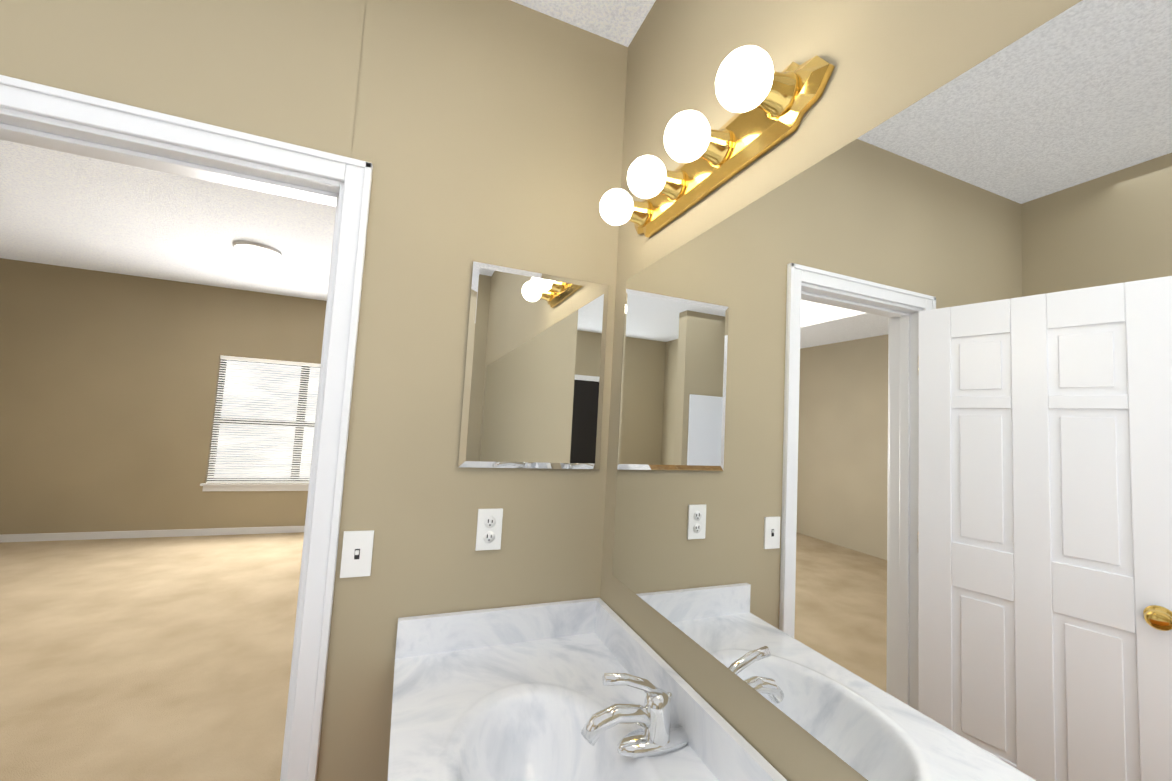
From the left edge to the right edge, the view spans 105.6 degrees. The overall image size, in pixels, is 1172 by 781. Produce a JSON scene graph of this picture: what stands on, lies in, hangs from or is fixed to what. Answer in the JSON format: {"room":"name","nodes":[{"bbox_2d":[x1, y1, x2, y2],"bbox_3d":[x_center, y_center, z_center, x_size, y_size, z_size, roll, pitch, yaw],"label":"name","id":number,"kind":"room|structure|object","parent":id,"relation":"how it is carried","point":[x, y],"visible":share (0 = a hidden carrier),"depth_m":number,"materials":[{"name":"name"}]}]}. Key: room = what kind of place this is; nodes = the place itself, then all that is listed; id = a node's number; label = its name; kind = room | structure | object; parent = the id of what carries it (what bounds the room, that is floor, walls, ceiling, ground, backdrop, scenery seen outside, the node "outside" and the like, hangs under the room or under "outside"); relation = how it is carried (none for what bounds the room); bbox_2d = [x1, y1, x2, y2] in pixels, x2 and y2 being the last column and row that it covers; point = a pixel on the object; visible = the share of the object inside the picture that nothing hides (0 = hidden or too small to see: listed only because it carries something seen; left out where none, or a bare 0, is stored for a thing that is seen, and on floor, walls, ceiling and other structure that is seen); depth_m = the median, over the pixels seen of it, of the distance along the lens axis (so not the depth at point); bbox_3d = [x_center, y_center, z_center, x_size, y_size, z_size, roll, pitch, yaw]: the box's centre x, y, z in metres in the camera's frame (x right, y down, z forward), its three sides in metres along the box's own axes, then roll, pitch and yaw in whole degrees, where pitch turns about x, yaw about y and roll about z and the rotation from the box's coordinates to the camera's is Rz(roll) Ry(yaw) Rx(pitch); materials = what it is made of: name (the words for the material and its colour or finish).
{"room":"bathroom","nodes":[
{"label":"bathroom","id":0,"kind":"room"},
{"bbox_2d":[0,532,303,780],"bbox_3d":[-2.424,1.581,3.044,6.680,0.092,4.830,5,-4,-21],"label":"floor","id":1,"kind":"structure","parent":0,"point":[150,659],"depth_m":2.50,"materials":[{"name":"beige carpet"}]},
{"bbox_2d":[0,0,655,300],"bbox_3d":[-1.399,-1.333,1.038,6.680,0.080,9.580,5,-4,-21],"label":"ceiling","id":2,"kind":"structure","parent":0,"point":[60,208],"depth_m":3.19,"materials":[{"name":"white paint"}]},
{"bbox_2d":[232,241,281,263],"bbox_3d":[-2.720,-1.119,3.681,0.330,0.109,0.330,5,-4,-21],"label":"dome light","id":3,"kind":"object","parent":2,"relation":"attached to","point":[256,252],"visible":1,"depth_m":3.59,"materials":[{"name":"white glass"}]},
{"bbox_2d":[0,0,1081,780],"bbox_3d":[-1.475,0.072,0.938,6.680,2.740,9.580,5,-4,-21],"label":"wall","id":4,"kind":"structure","parent":0,"point":[508,134],"depth_m":1.25,"materials":[{"name":"beige paint"}]},
{"bbox_2d":[0,526,304,542],"bbox_3d":[-3.252,1.610,5.156,6.400,0.085,0.013,5,-4,-21],"label":"baseboard","id":5,"kind":"structure","parent":4,"relation":"attached to","point":[125,534],"depth_m":4.62,"materials":[{"name":"white wood"}]},
{"bbox_2d":[0,75,372,780],"bbox_3d":[-1.067,0.415,1.039,0.873,2.114,0.184,5,-4,-21],"label":"door frame","id":6,"kind":"structure","parent":4,"relation":"attached to","point":[62,121],"depth_m":1.10,"materials":[{"name":"white wood"}]},
{"bbox_2d":[200,359,319,490],"bbox_3d":[-3.359,0.413,5.214,1.700,1.495,0.120,5,-4,-21],"label":"window","id":7,"kind":"structure","parent":4,"relation":"in","point":[262,424],"depth_m":5.04,"materials":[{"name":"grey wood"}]},
{"bbox_2d":[206,355,320,482],"bbox_3d":[-3.354,0.371,5.209,1.628,1.407,0.028,5,-4,-21],"label":"window blinds","id":8,"kind":"object","parent":7,"relation":"attached to","point":[268,435],"visible":0.54,"depth_m":5.08,"materials":[{"name":"white plastic"}]},
{"bbox_2d":[340,530,373,577],"bbox_3d":[-0.588,0.421,1.143,0.070,0.115,0.017,5,-4,-21],"label":"switch plate","id":9,"kind":"object","parent":4,"relation":"attached to","point":[356,558],"visible":1,"depth_m":1.15,"materials":[{"name":"white plastic"}]},
{"bbox_2d":[475,508,502,550],"bbox_3d":[-0.276,0.397,1.272,0.070,0.115,0.009,5,-4,-21],"label":"outlet","id":10,"kind":"object","parent":4,"relation":"attached to","point":[489,529],"visible":1,"depth_m":1.27,"materials":[{"name":"white plastic"}]},
{"bbox_2d":[458,261,608,468],"bbox_3d":[-0.142,-0.063,1.344,0.430,0.590,0.015,5,-4,-21],"label":"square mirror","id":11,"kind":"object","parent":4,"relation":"attached to","point":[534,374],"visible":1,"depth_m":1.33,"materials":[{"name":"clear glass"}]},
{"bbox_2d":[600,46,834,237],"bbox_3d":[0.207,-0.515,1.002,0.157,0.124,0.670,5,-4,-21],"label":"sconce","id":12,"kind":"object","parent":4,"relation":"attached to","point":[763,98],"visible":1,"depth_m":0.88,"materials":[{"name":"gold metal"}]},
{"bbox_2d":[612,0,1171,780],"bbox_3d":[0.572,0.042,0.161,0.005,0.890,2.550,5,-4,-21],"label":"mirror","id":13,"kind":"object","parent":4,"relation":"attached to","point":[894,480],"visible":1,"depth_m":0.53,"materials":[{"name":"clear glass"}]},
{"bbox_3d":[-0.530,1.375,-1.354,3.230,0.080,4.750,5,-4,-21],"label":"floor","id":14,"kind":"structure","parent":0,"visible":0},
{"bbox_2d":[387,598,786,780],"bbox_3d":[0.252,0.984,-0.028,0.589,0.972,2.752,5,-4,-21],"label":"bathroom vanity","id":15,"kind":"object","parent":14,"relation":"on","point":[595,689],"visible":1,"depth_m":0.98,"materials":[{"name":"white stone"}]},
{"label":"outside","id":16,"kind":"structure","parent":0,"visible":0},
{"bbox_2d":[214,360,319,476],"bbox_3d":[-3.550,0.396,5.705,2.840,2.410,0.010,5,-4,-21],"label":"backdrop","id":17,"kind":"structure","parent":16,"point":[264,417],"depth_m":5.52,"materials":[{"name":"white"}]}
]}

